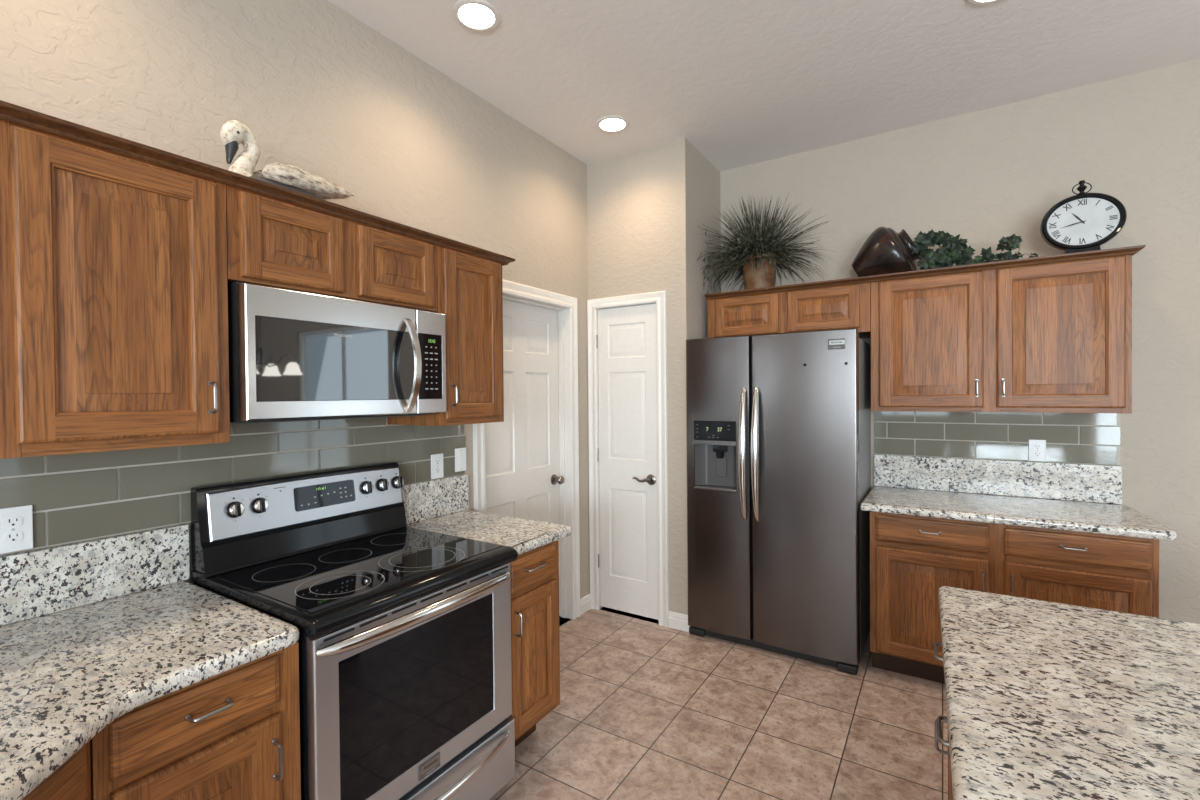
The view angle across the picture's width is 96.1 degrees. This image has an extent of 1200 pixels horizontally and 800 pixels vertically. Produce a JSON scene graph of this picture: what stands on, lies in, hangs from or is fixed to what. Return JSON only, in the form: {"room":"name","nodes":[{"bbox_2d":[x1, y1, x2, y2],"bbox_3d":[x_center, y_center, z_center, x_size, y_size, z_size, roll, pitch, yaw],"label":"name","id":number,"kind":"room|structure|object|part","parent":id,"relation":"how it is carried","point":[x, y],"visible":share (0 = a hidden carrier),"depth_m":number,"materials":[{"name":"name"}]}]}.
{"room":"kitchen","nodes":[
{"label":"kitchen","id":0,"kind":"room"},
{"bbox_2d":[0,0,589,625],"bbox_3d":[-2.116,-0.034,0.550,0.120,2.992,7.658,0,1,32],"label":"wall","id":1,"kind":"structure","parent":0,"point":[321,92],"depth_m":2.09,"materials":[{"name":"paint"}]},
{"bbox_2d":[0,524,189,625],"bbox_3d":[-1.653,0.484,1.136,0.029,0.172,1.328,0,1,32],"label":"backsplash","id":2,"kind":"structure","parent":1,"relation":"attached to","point":[44,581],"depth_m":1.49,"materials":[{"name":"white stone"}]},
{"bbox_2d":[0,119,229,458],"bbox_3d":[-1.391,-0.238,1.218,0.381,0.727,0.869,0,1,32],"label":"upper cabinet","id":3,"kind":"object","parent":1,"relation":"attached to","point":[114,290],"visible":0.94,"depth_m":1.27,"materials":[{"name":"brown wood"}]},
{"bbox_3d":[-1.039,-0.006,1.448,0.034,0.090,0.012,0,1,32],"label":"handle","id":4,"kind":"part","parent":3,"relation":"part of","materials":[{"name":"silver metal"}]},
{"bbox_2d":[0,100,514,265],"bbox_3d":[-1.079,-0.613,1.696,0.360,0.028,2.022,0,1,32],"label":"crown molding","id":5,"kind":"structure","parent":3,"relation":"attached to","point":[13,113],"depth_m":1.44,"materials":[{"name":"brown wood"}]},
{"bbox_2d":[0,417,465,554],"bbox_3d":[-1.347,0.215,1.634,0.011,0.344,2.505,0,1,32],"label":"tile backsplash","id":6,"kind":"structure","parent":1,"relation":"attached to","point":[75,497],"depth_m":1.68,"materials":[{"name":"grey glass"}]},
{"bbox_2d":[0,505,32,553],"bbox_3d":[-1.499,0.331,1.376,0.008,0.114,0.072,0,1,32],"label":"wall outlet","id":7,"kind":"object","parent":6,"relation":"attached to","point":[16,523],"visible":1,"depth_m":1.38,"materials":[{"name":"white plastic"}]},
{"bbox_2d":[3,516,22,527],"bbox_3d":[-1.497,0.311,1.375,0.002,0.027,0.034,0,1,32],"label":"receptacle","id":8,"kind":"object","parent":7,"relation":"attached to","point":[8,521],"depth_m":1.37,"materials":[{"name":"white plastic"}]},
{"bbox_2d":[3,531,22,542],"bbox_3d":[-1.496,0.350,1.375,0.002,0.027,0.034,0,1,32],"label":"receptacle","id":9,"kind":"object","parent":7,"relation":"attached to","point":[8,536],"depth_m":1.37,"materials":[{"name":"white plastic"}]},
{"bbox_2d":[431,453,443,478],"bbox_3d":[-0.764,0.311,2.532,0.008,0.114,0.072,0,1,32],"label":"wall outlet","id":10,"kind":"object","parent":6,"relation":"attached to","point":[436,459],"visible":1,"depth_m":2.53,"materials":[{"name":"white plastic"}]},
{"bbox_2d":[435,459,440,464],"bbox_3d":[-0.762,0.292,2.530,0.002,0.027,0.034,0,1,32],"label":"receptacle","id":11,"kind":"object","parent":10,"relation":"attached to","point":[437,461],"depth_m":2.53,"materials":[{"name":"white plastic"}]},
{"bbox_2d":[435,467,440,473],"bbox_3d":[-0.761,0.331,2.531,0.002,0.027,0.034,0,1,32],"label":"receptacle","id":12,"kind":"object","parent":10,"relation":"attached to","point":[437,469],"depth_m":2.53,"materials":[{"name":"white plastic"}]},
{"bbox_2d":[455,448,465,471],"bbox_3d":[-0.684,0.294,2.654,0.012,0.114,0.072,0,1,32],"label":"light switch","id":13,"kind":"object","parent":6,"relation":"attached to","point":[460,453],"visible":1,"depth_m":2.65,"materials":[{"name":"white plastic"}]},
{"bbox_2d":[226,184,437,311],"bbox_3d":[-0.974,-0.479,1.906,0.347,0.268,0.743,0,1,32],"label":"upper cabinet","id":14,"kind":"object","parent":1,"relation":"attached to","point":[273,242],"visible":0.8,"depth_m":1.73,"materials":[{"name":"brown wood"}]},
{"bbox_2d":[220,120,354,199],"bbox_3d":[-1.027,-0.737,1.798,0.152,0.247,0.428,0,1,32],"label":"swan figurine","id":15,"kind":"object","parent":14,"relation":"on","point":[233,133],"visible":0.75,"depth_m":1.69,"materials":[{"name":"white ceramic"}]},
{"bbox_3d":[-0.936,-0.474,1.661,0.020,0.241,0.309,0,1,32],"label":"door","id":16,"kind":"part","parent":14,"relation":"part of","materials":[{"name":"brown wood"}]},
{"bbox_2d":[227,281,446,422],"bbox_3d":[-0.919,-0.138,1.879,0.441,0.404,0.718,0,1,32],"label":"microwave","id":17,"kind":"object","parent":14,"relation":"attached to","point":[294,355],"visible":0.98,"depth_m":1.69,"materials":[{"name":"silver metal"}]},
{"bbox_3d":[-0.825,-0.121,1.748,0.004,0.242,0.544,0,1,32],"label":"door glass","id":18,"kind":"part","parent":17,"relation":"part of","materials":[{"name":"black glass"}]},
{"bbox_3d":[-0.669,-0.124,1.927,0.070,0.338,0.027,0,1,32],"label":"handle","id":19,"kind":"part","parent":17,"relation":"part of","materials":[{"name":"metal"}]},
{"bbox_3d":[-0.642,-0.126,2.036,0.004,0.243,0.111,0,1,32],"label":"panel glass","id":20,"kind":"part","parent":17,"relation":"part of","materials":[{"name":"black glass"}]},
{"bbox_3d":[-0.653,-0.143,2.053,0.044,0.384,0.140,0,1,32],"label":"control panel","id":21,"kind":"part","parent":17,"relation":"part of","materials":[{"name":"silver metal"}]},
{"bbox_3d":[-0.737,-0.479,1.974,0.020,0.241,0.321,0,1,32],"label":"door","id":22,"kind":"part","parent":14,"relation":"part of","materials":[{"name":"brown wood"}]},
{"bbox_2d":[401,474,468,524],"bbox_3d":[-0.780,0.459,2.509,0.029,0.176,0.427,0,1,32],"label":"backsplash","id":23,"kind":"structure","parent":1,"relation":"attached to","point":[428,499],"depth_m":2.50,"materials":[{"name":"white stone"}]},
{"bbox_2d":[387,245,503,425],"bbox_3d":[-0.657,-0.260,2.372,0.381,0.723,0.375,0,1,32],"label":"upper cabinet","id":24,"kind":"object","parent":1,"relation":"attached to","point":[469,287],"visible":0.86,"depth_m":2.26,"materials":[{"name":"brown wood"}]},
{"bbox_3d":[-0.584,-0.018,2.163,0.034,0.090,0.012,0,1,32],"label":"handle","id":25,"kind":"part","parent":24,"relation":"part of","materials":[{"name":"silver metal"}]},
{"bbox_3d":[-0.550,-0.260,2.304,0.019,0.723,0.375,0,1,32],"label":"frame","id":26,"kind":"part","parent":24,"relation":"part of","materials":[{"name":"brown wood"}]},
{"bbox_3d":[-0.534,-0.266,2.292,0.020,0.682,0.323,0,1,32],"label":"door","id":27,"kind":"part","parent":24,"relation":"part of","materials":[{"name":"brown wood"}]},
{"bbox_2d":[485,300,563,613],"bbox_3d":[-0.452,0.409,3.171,0.104,1.974,0.763,0,1,32],"label":"door","id":28,"kind":"structure","parent":1,"relation":"in","point":[523,478],"depth_m":3.24,"materials":[{"name":"white paint"}]},
{"bbox_3d":[-0.266,0.509,3.430,0.069,0.066,0.066,0,1,32],"label":"knob","id":29,"kind":"part","parent":28,"relation":"part of","materials":[{"name":"grey metal"}]},
{"bbox_2d":[473,279,579,619],"bbox_3d":[-0.390,0.380,3.132,0.020,2.076,0.923,0,1,32],"label":"trim","id":30,"kind":"structure","parent":1,"relation":"attached to","point":[509,288],"depth_m":3.46,"materials":[{"name":"white paint"}]},
{"bbox_2d":[503,294,571,618],"bbox_3d":[-0.449,0.409,3.169,0.119,2.019,0.809,0,1,32],"label":"trim","id":31,"kind":"structure","parent":1,"relation":"attached to","point":[563,313],"depth_m":3.48,"materials":[{"name":"white paint"}]},
{"bbox_2d":[580,594,590,614],"bbox_3d":[-0.096,1.360,3.597,0.014,0.098,0.146,0,1,32],"label":"baseboard","id":32,"kind":"structure","parent":1,"relation":"attached to","point":[585,602],"depth_m":3.58,"materials":[{"name":"white paint"}]},
{"bbox_2d":[587,137,693,623],"bbox_3d":[0.257,-0.088,3.507,0.712,2.992,0.120,0,1,32],"label":"wall","id":33,"kind":"structure","parent":0,"point":[640,202],"depth_m":3.34,"materials":[{"name":"paint"}]},
{"bbox_2d":[596,304,657,619],"bbox_3d":[0.170,0.392,3.501,0.457,1.994,0.092,0,1,32],"label":"door","id":34,"kind":"structure","parent":33,"relation":"in","point":[626,344],"depth_m":3.50,"materials":[{"name":"white paint"}]},
{"bbox_3d":[0.278,0.505,3.413,0.146,0.068,0.057,0,1,32],"label":"lever handle","id":35,"kind":"part","parent":34,"relation":"part of","materials":[{"name":"grey metal"}]},
{"bbox_2d":[587,290,668,626],"bbox_3d":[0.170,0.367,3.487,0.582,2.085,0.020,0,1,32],"label":"trim","id":36,"kind":"structure","parent":33,"relation":"attached to","point":[659,297],"depth_m":3.37,"materials":[{"name":"white paint"}]},
{"bbox_2d":[668,611,689,631],"bbox_3d":[0.489,1.358,3.310,0.142,0.098,0.024,0,1,32],"label":"baseboard","id":37,"kind":"structure","parent":33,"relation":"attached to","point":[678,621],"depth_m":3.30,"materials":[{"name":"white paint"}]},
{"bbox_2d":[693,146,720,338],"bbox_3d":[0.703,-0.094,3.656,0.120,2.992,0.610,0,1,32],"label":"wall","id":38,"kind":"structure","parent":0,"point":[706,177],"depth_m":3.50,"materials":[{"name":"paint"}]},
{"bbox_2d":[489,608,947,799],"bbox_3d":[0.746,1.504,-0.954,6.920,0.100,8.388,0,1,32],"label":"floor","id":39,"kind":"structure","parent":0,"point":[647,710],"depth_m":2.35,"materials":[{"name":"tile"}]},
{"bbox_2d":[23,741,90,799],"bbox_3d":[-1.337,1.035,0.710,0.980,0.838,0.933,0,1,32],"label":"base cabinet","id":40,"kind":"object","parent":39,"relation":"on","point":[71,780],"visible":0.11,"depth_m":0.94,"materials":[{"name":"brown wood"}]},
{"bbox_3d":[-0.914,0.955,0.785,0.018,0.688,0.472,-1,1,-13],"label":"frame","id":41,"kind":"part","parent":40,"relation":"part of","materials":[{"name":"brown wood"}]},
{"bbox_2d":[0,580,299,799],"bbox_3d":[-1.224,0.591,0.850,1.059,0.042,1.344,0,1,32],"label":"countertop","id":42,"kind":"structure","parent":40,"relation":"on","point":[67,675],"depth_m":1.18,"materials":[{"name":"white stone"}]},
{"bbox_2d":[90,642,300,799],"bbox_3d":[-1.098,1.026,1.342,0.694,0.838,0.387,0,1,32],"label":"base cabinet","id":43,"kind":"object","parent":39,"relation":"on","point":[233,734],"visible":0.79,"depth_m":1.17,"materials":[{"name":"brown wood"}]},
{"bbox_3d":[-0.854,0.672,1.163,0.020,0.116,0.311,0,1,32],"label":"drawer","id":44,"kind":"part","parent":43,"relation":"part of","materials":[{"name":"brown wood"}]},
{"bbox_3d":[-0.851,1.010,1.167,0.020,0.512,0.311,0,1,32],"label":"door","id":45,"kind":"part","parent":43,"relation":"part of","materials":[{"name":"brown wood"}]},
{"bbox_3d":[-0.829,0.664,1.151,0.034,0.012,0.087,0,1,32],"label":"handle","id":46,"kind":"part","parent":43,"relation":"part of","materials":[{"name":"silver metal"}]},
{"bbox_3d":[-0.756,0.848,1.266,0.034,0.094,0.012,0,1,32],"label":"handle","id":47,"kind":"part","parent":43,"relation":"part of","materials":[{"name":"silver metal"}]},
{"bbox_2d":[191,462,517,799],"bbox_3d":[-0.767,0.852,1.810,0.752,1.168,0.744,0,1,32],"label":"electric range","id":48,"kind":"object","parent":39,"relation":"on","point":[405,665],"visible":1,"depth_m":1.68,"materials":[{"name":"silver metal"}]},
{"bbox_3d":[-1.179,0.354,1.742,0.017,0.053,0.053,0,1,32],"label":"knob","id":49,"kind":"part","parent":48,"relation":"part of","materials":[{"name":"silver metal"}]},
{"bbox_3d":[-1.139,0.353,1.804,0.017,0.053,0.053,0,1,32],"label":"knob","id":50,"kind":"part","parent":48,"relation":"part of","materials":[{"name":"silver metal"}]},
{"bbox_3d":[-1.035,0.360,1.982,0.032,0.155,0.706,0,1,32],"label":"control panel","id":51,"kind":"part","parent":48,"relation":"part of","materials":[{"name":"silver metal"}]},
{"bbox_2d":[191,524,517,640],"bbox_3d":[-0.789,0.558,1.819,0.695,0.064,0.744,0,1,32],"label":"cooktop","id":52,"kind":"object","parent":48,"relation":"in","point":[328,588],"depth_m":1.67,"materials":[{"name":"black glass"}]},
{"bbox_3d":[-0.926,0.347,2.139,0.017,0.053,0.053,0,1,32],"label":"knob","id":53,"kind":"part","parent":48,"relation":"part of","materials":[{"name":"silver metal"}]},
{"bbox_3d":[-0.888,0.346,2.199,0.017,0.053,0.053,0,1,32],"label":"knob","id":54,"kind":"part","parent":48,"relation":"part of","materials":[{"name":"silver metal"}]},
{"bbox_3d":[-0.849,0.345,2.260,0.017,0.053,0.053,0,1,32],"label":"knob","id":55,"kind":"part","parent":48,"relation":"part of","materials":[{"name":"silver metal"}]},
{"bbox_3d":[-0.527,0.870,1.657,0.029,0.558,0.729,0,1,32],"label":"oven door","id":56,"kind":"part","parent":48,"relation":"part of","materials":[{"name":"silver metal"}]},
{"bbox_3d":[-0.489,0.617,1.620,0.078,0.044,0.711,0,1,32],"label":"handle","id":57,"kind":"part","parent":48,"relation":"part of","materials":[{"name":"metal"}]},
{"bbox_3d":[-0.516,1.109,1.640,0.001,0.024,0.070,0,1,32],"label":"badge plate","id":58,"kind":"part","parent":48,"relation":"part of","materials":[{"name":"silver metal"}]},
{"bbox_3d":[-0.519,1.271,1.662,0.035,0.214,0.735,0,1,32],"label":"storage drawer","id":59,"kind":"part","parent":48,"relation":"part of","materials":[{"name":"silver metal"}]},
{"bbox_3d":[-0.485,1.197,1.636,0.059,0.037,0.680,0,1,32],"label":"handle","id":60,"kind":"part","parent":48,"relation":"part of","materials":[{"name":"metal"}]},
{"bbox_2d":[510,541,559,746],"bbox_3d":[-0.502,1.010,2.279,0.694,0.838,0.322,0,1,32],"label":"base cabinet","id":61,"kind":"object","parent":39,"relation":"on","point":[535,635],"visible":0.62,"depth_m":2.10,"materials":[{"name":"brown wood"}]},
{"bbox_2d":[407,510,571,555],"bbox_3d":[-0.508,0.568,2.337,0.671,0.042,0.428,0,1,32],"label":"countertop","id":62,"kind":"structure","parent":61,"relation":"on","point":[524,535],"depth_m":2.29,"materials":[{"name":"white stone"}]},
{"bbox_3d":[-0.299,0.827,1.985,0.034,0.096,0.012,0,1,32],"label":"handle","id":63,"kind":"part","parent":61,"relation":"part of","materials":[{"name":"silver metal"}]},
{"bbox_3d":[-0.258,0.659,2.100,0.020,0.124,0.283,0,1,32],"label":"drawer","id":64,"kind":"part","parent":61,"relation":"part of","materials":[{"name":"brown wood"}]},
{"bbox_3d":[-0.244,0.643,2.071,0.034,0.012,0.110,0,1,32],"label":"handle","id":65,"kind":"part","parent":61,"relation":"part of","materials":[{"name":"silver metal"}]},
{"bbox_2d":[686,328,870,674],"bbox_3d":[1.062,0.518,3.218,0.933,1.770,0.724,0,1,32],"label":"refrigerator","id":66,"kind":"object","parent":39,"relation":"on","point":[779,447],"visible":1,"depth_m":2.94,"materials":[{"name":"silver metal"}]},
{"bbox_3d":[0.677,0.247,3.143,0.254,0.028,0.066,0,1,32],"label":"dispenser trim","id":67,"kind":"part","parent":66,"relation":"part of","materials":[{"name":"silver metal"}]},
{"bbox_3d":[0.697,0.497,3.154,0.385,1.719,0.086,0,1,32],"label":"freezer door","id":68,"kind":"part","parent":66,"relation":"part of","materials":[{"name":"silver metal"}]},
{"bbox_3d":[0.700,0.300,3.141,0.080,0.077,0.048,0,1,32],"label":"dispenser spout","id":69,"kind":"part","parent":66,"relation":"part of","materials":[{"name":"black plastic"}]},
{"bbox_3d":[0.798,0.303,3.002,0.043,0.753,0.081,0,1,32],"label":"handle","id":70,"kind":"part","parent":66,"relation":"part of","materials":[{"name":"metal"}]},
{"bbox_3d":[0.857,0.302,2.965,0.043,0.753,0.081,0,1,32],"label":"handle","id":71,"kind":"part","parent":66,"relation":"part of","materials":[{"name":"metal"}]},
{"bbox_3d":[1.095,0.496,2.901,0.538,1.719,0.086,0,1,32],"label":"fridge door","id":72,"kind":"part","parent":66,"relation":"part of","materials":[{"name":"silver metal"}]},
{"bbox_3d":[1.214,-0.295,2.762,0.073,0.022,0.001,0,1,32],"label":"badge plate","id":73,"kind":"part","parent":66,"relation":"part of","materials":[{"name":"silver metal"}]},
{"bbox_2d":[934,642,952,799],"bbox_3d":[1.135,1.014,0.675,1.204,0.838,1.300,0,1,31],"label":"kitchen island","id":74,"kind":"object","parent":39,"relation":"on","point":[937,724],"visible":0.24,"depth_m":1.34,"materials":[{"name":"brown wood"}]},
{"bbox_3d":[0.897,0.661,1.416,0.034,0.012,0.108,0,1,31],"label":"handle","id":75,"kind":"part","parent":74,"relation":"part of","materials":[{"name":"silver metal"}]},
{"bbox_3d":[0.853,0.837,1.343,0.034,0.092,0.012,0,1,31],"label":"handle","id":76,"kind":"part","parent":74,"relation":"part of","materials":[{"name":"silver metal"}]},
{"bbox_3d":[0.699,0.667,1.086,0.034,0.012,0.108,0,1,31],"label":"handle","id":77,"kind":"part","parent":74,"relation":"part of","materials":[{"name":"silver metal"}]},
{"bbox_3d":[0.923,1.029,1.406,0.020,0.542,0.225,0,1,31],"label":"door","id":78,"kind":"part","parent":74,"relation":"part of","materials":[{"name":"brown wood"}]},
{"bbox_2d":[938,586,1199,799],"bbox_3d":[1.192,0.573,0.603,1.387,0.042,1.533,0,1,32],"label":"island countertop","id":79,"kind":"structure","parent":74,"relation":"on","point":[1046,700],"depth_m":0.98,"materials":[{"name":"white stone"}]},
{"bbox_2d":[870,512,1158,683],"bbox_3d":[1.975,0.983,2.705,1.062,0.838,0.624,0,1,32],"label":"base cabinet","id":80,"kind":"object","parent":39,"relation":"on","point":[912,557],"visible":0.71,"depth_m":2.52,"materials":[{"name":"brown wood"}]},
{"bbox_3d":[1.588,0.639,2.595,0.094,0.012,0.034,0,1,32],"label":"handle","id":81,"kind":"part","parent":80,"relation":"part of","materials":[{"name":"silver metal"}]},
{"bbox_3d":[1.602,0.650,2.619,0.469,0.132,0.020,0,1,32],"label":"drawer","id":82,"kind":"part","parent":80,"relation":"part of","materials":[{"name":"brown wood"}]},
{"bbox_3d":[1.605,1.011,2.623,0.469,0.538,0.020,0,1,32],"label":"door","id":83,"kind":"part","parent":80,"relation":"part of","materials":[{"name":"brown wood"}]},
{"bbox_3d":[1.767,0.836,2.485,0.012,0.090,0.034,0,1,32],"label":"handle","id":84,"kind":"part","parent":80,"relation":"part of","materials":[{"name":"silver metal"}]},
{"bbox_3d":[1.857,0.835,2.428,0.012,0.090,0.034,0,1,32],"label":"handle","id":85,"kind":"part","parent":80,"relation":"part of","materials":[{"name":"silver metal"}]},
{"bbox_2d":[860,486,1176,540],"bbox_3d":[1.981,0.542,2.709,1.151,0.042,0.611,0,1,32],"label":"countertop","id":86,"kind":"structure","parent":80,"relation":"on","point":[1067,515],"depth_m":2.56,"materials":[{"name":"white stone"}]},
{"bbox_3d":[2.034,0.637,2.312,0.094,0.012,0.034,0,1,32],"label":"handle","id":87,"kind":"part","parent":80,"relation":"part of","materials":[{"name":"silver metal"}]},
{"bbox_3d":[2.052,0.646,2.333,0.483,0.125,0.020,0,1,32],"label":"drawer","id":88,"kind":"part","parent":80,"relation":"part of","materials":[{"name":"brown wood"}]},
{"bbox_3d":[2.055,1.009,2.337,0.483,0.542,0.020,0,1,32],"label":"door","id":89,"kind":"part","parent":80,"relation":"part of","materials":[{"name":"brown wood"}]},
{"bbox_2d":[328,0,1199,171],"bbox_3d":[0.719,-1.588,-0.989,6.920,0.100,8.388,0,1,32],"label":"ceiling","id":90,"kind":"structure","parent":0,"point":[745,82],"depth_m":2.49,"materials":[{"name":"paint"}]},
{"bbox_2d":[452,0,500,31],"bbox_3d":[-0.501,-1.558,2.189,0.192,0.007,0.192,0,1,32],"label":"recessed light","id":91,"kind":"object","parent":90,"relation":"in","point":[473,15],"visible":1,"depth_m":2.18,"materials":[{"name":"white paint"}]},
{"bbox_2d":[596,115,628,132],"bbox_3d":[0.072,-1.574,3.080,0.192,0.007,0.192,0,1,32],"label":"recessed light","id":92,"kind":"object","parent":90,"relation":"in","point":[613,123],"visible":1,"depth_m":3.07,"materials":[{"name":"white paint"}]},
{"bbox_2d":[967,0,999,4],"bbox_3d":[1.513,-1.575,2.057,0.192,0.007,0.192,0,1,32],"label":"recessed light","id":93,"kind":"object","parent":90,"relation":"in","point":[973,2],"visible":1,"depth_m":2.13,"materials":[{"name":"white paint"}]},
{"bbox_2d":[720,58,1199,623],"bbox_3d":[3.377,-0.101,2.245,5.908,2.992,0.120,0,1,32],"label":"wall","id":94,"kind":"structure","parent":0,"point":[985,176],"depth_m":2.73,"materials":[{"name":"paint"}]},
{"bbox_2d":[707,282,870,337],"bbox_3d":[1.173,-0.511,3.332,0.931,0.273,0.395,0,1,32],"label":"upper cabinet","id":95,"kind":"object","parent":94,"relation":"attached to","point":[848,306],"visible":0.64,"depth_m":3.13,"materials":[{"name":"brown wood"}]},
{"bbox_3d":[0.890,-0.516,3.289,0.391,0.241,0.020,0,1,32],"label":"door","id":96,"kind":"part","parent":95,"relation":"part of","materials":[{"name":"brown wood"}]},
{"bbox_2d":[696,194,835,293],"bbox_3d":[1.008,-0.960,3.268,0.806,0.666,0.665,0,1,32],"label":"grass plant","id":97,"kind":"object","parent":95,"relation":"on","point":[758,254],"visible":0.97,"depth_m":3.33,"materials":[{"name":"plant"}]},
{"bbox_3d":[1.016,-0.777,3.436,0.224,0.258,0.224,0,1,32],"label":"pot","id":98,"kind":"part","parent":97,"relation":"part of","materials":[{"name":"ceramic"}]},
{"bbox_3d":[1.259,-0.516,3.054,0.385,0.241,0.020,0,1,32],"label":"door","id":99,"kind":"part","parent":95,"relation":"part of","materials":[{"name":"brown wood"}]},
{"bbox_2d":[874,411,1120,464],"bbox_3d":[2.123,0.191,2.969,1.092,0.270,0.011,0,1,32],"label":"tile backsplash","id":100,"kind":"structure","parent":94,"relation":"attached to","point":[1083,438],"depth_m":2.93,"materials":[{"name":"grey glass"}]},
{"bbox_2d":[1029,440,1045,461],"bbox_3d":[2.306,0.267,2.842,0.072,0.114,0.008,0,1,32],"label":"wall outlet","id":101,"kind":"object","parent":100,"relation":"attached to","point":[1037,448],"visible":1,"depth_m":2.84,"materials":[{"name":"white plastic"}]},
{"bbox_2d":[1033,444,1041,449],"bbox_3d":[2.304,0.247,2.839,0.034,0.027,0.002,0,1,32],"label":"receptacle","id":102,"kind":"object","parent":101,"relation":"attached to","point":[1035,446],"depth_m":2.84,"materials":[{"name":"white plastic"}]},
{"bbox_2d":[1033,452,1041,456],"bbox_3d":[2.304,0.286,2.840,0.034,0.027,0.002,0,1,32],"label":"receptacle","id":103,"kind":"object","parent":101,"relation":"attached to","point":[1035,454],"depth_m":2.84,"materials":[{"name":"white plastic"}]},
{"bbox_2d":[874,454,1121,503],"bbox_3d":[2.121,0.422,2.965,1.097,0.189,0.027,0,1,32],"label":"backsplash","id":104,"kind":"structure","parent":94,"relation":"attached to","point":[1045,480],"depth_m":2.91,"materials":[{"name":"white stone"}]},
{"bbox_2d":[871,254,1131,412],"bbox_3d":[1.996,-0.296,2.791,1.035,0.707,0.429,0,1,32],"label":"upper cabinet","id":105,"kind":"object","parent":94,"relation":"attached to","point":[1055,337],"visible":0.95,"depth_m":2.60,"materials":[{"name":"brown wood"}]},
{"bbox_2d":[851,226,919,276],"bbox_3d":[1.632,-0.812,3.052,0.333,0.332,0.337,-1,1,-18],"label":"ceramic jar","id":106,"kind":"object","parent":105,"relation":"on","point":[885,251],"visible":0.84,"depth_m":2.93,"materials":[{"name":"brown ceramic"}]},
{"bbox_2d":[704,245,1145,299],"bbox_3d":[1.607,-0.654,3.020,2.000,0.028,0.400,0,1,32],"label":"crown molding","id":107,"kind":"structure","parent":105,"relation":"attached to","point":[1133,250],"depth_m":2.72,"materials":[{"name":"brown wood"}]},
{"bbox_3d":[1.696,-0.300,2.780,0.459,0.674,0.020,0,1,32],"label":"door","id":108,"kind":"part","parent":105,"relation":"part of","materials":[{"name":"brown wood"}]},
{"bbox_2d":[911,229,1038,269],"bbox_3d":[1.894,-0.782,2.754,0.542,0.273,0.194,0,1,32],"label":"ivy garland","id":109,"kind":"object","parent":105,"relation":"on","point":[953,250],"visible":0.94,"depth_m":2.76,"materials":[{"name":"green plant"}]},
{"bbox_3d":[1.897,-0.778,2.736,0.494,0.174,0.119,0,1,38],"label":"stem","id":110,"kind":"part","parent":109,"relation":"part of","materials":[{"name":"green plant"}]},
{"bbox_3d":[1.855,-0.059,2.651,0.012,0.086,0.034,0,1,32],"label":"handle","id":111,"kind":"part","parent":105,"relation":"part of","materials":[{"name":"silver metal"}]},
{"bbox_3d":[1.944,-0.059,2.595,0.012,0.086,0.034,0,1,32],"label":"handle","id":112,"kind":"part","parent":105,"relation":"part of","materials":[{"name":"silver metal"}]},
{"bbox_3d":[2.129,-0.301,2.505,0.460,0.674,0.020,0,1,32],"label":"door","id":113,"kind":"part","parent":105,"relation":"part of","materials":[{"name":"brown wood"}]},
{"bbox_2d":[1040,180,1126,253],"bbox_3d":[2.294,-0.848,2.565,0.308,0.397,0.075,0,1,32],"label":"clock","id":114,"kind":"object","parent":105,"relation":"on","point":[1083,221],"visible":1,"depth_m":2.56,"materials":[{"name":"black metal"}]},
{"bbox_3d":[2.296,-1.011,2.569,0.044,0.071,0.044,0,1,32],"label":"crown knob","id":115,"kind":"part","parent":114,"relation":"part of","materials":[{"name":"black metal"}]}
]}

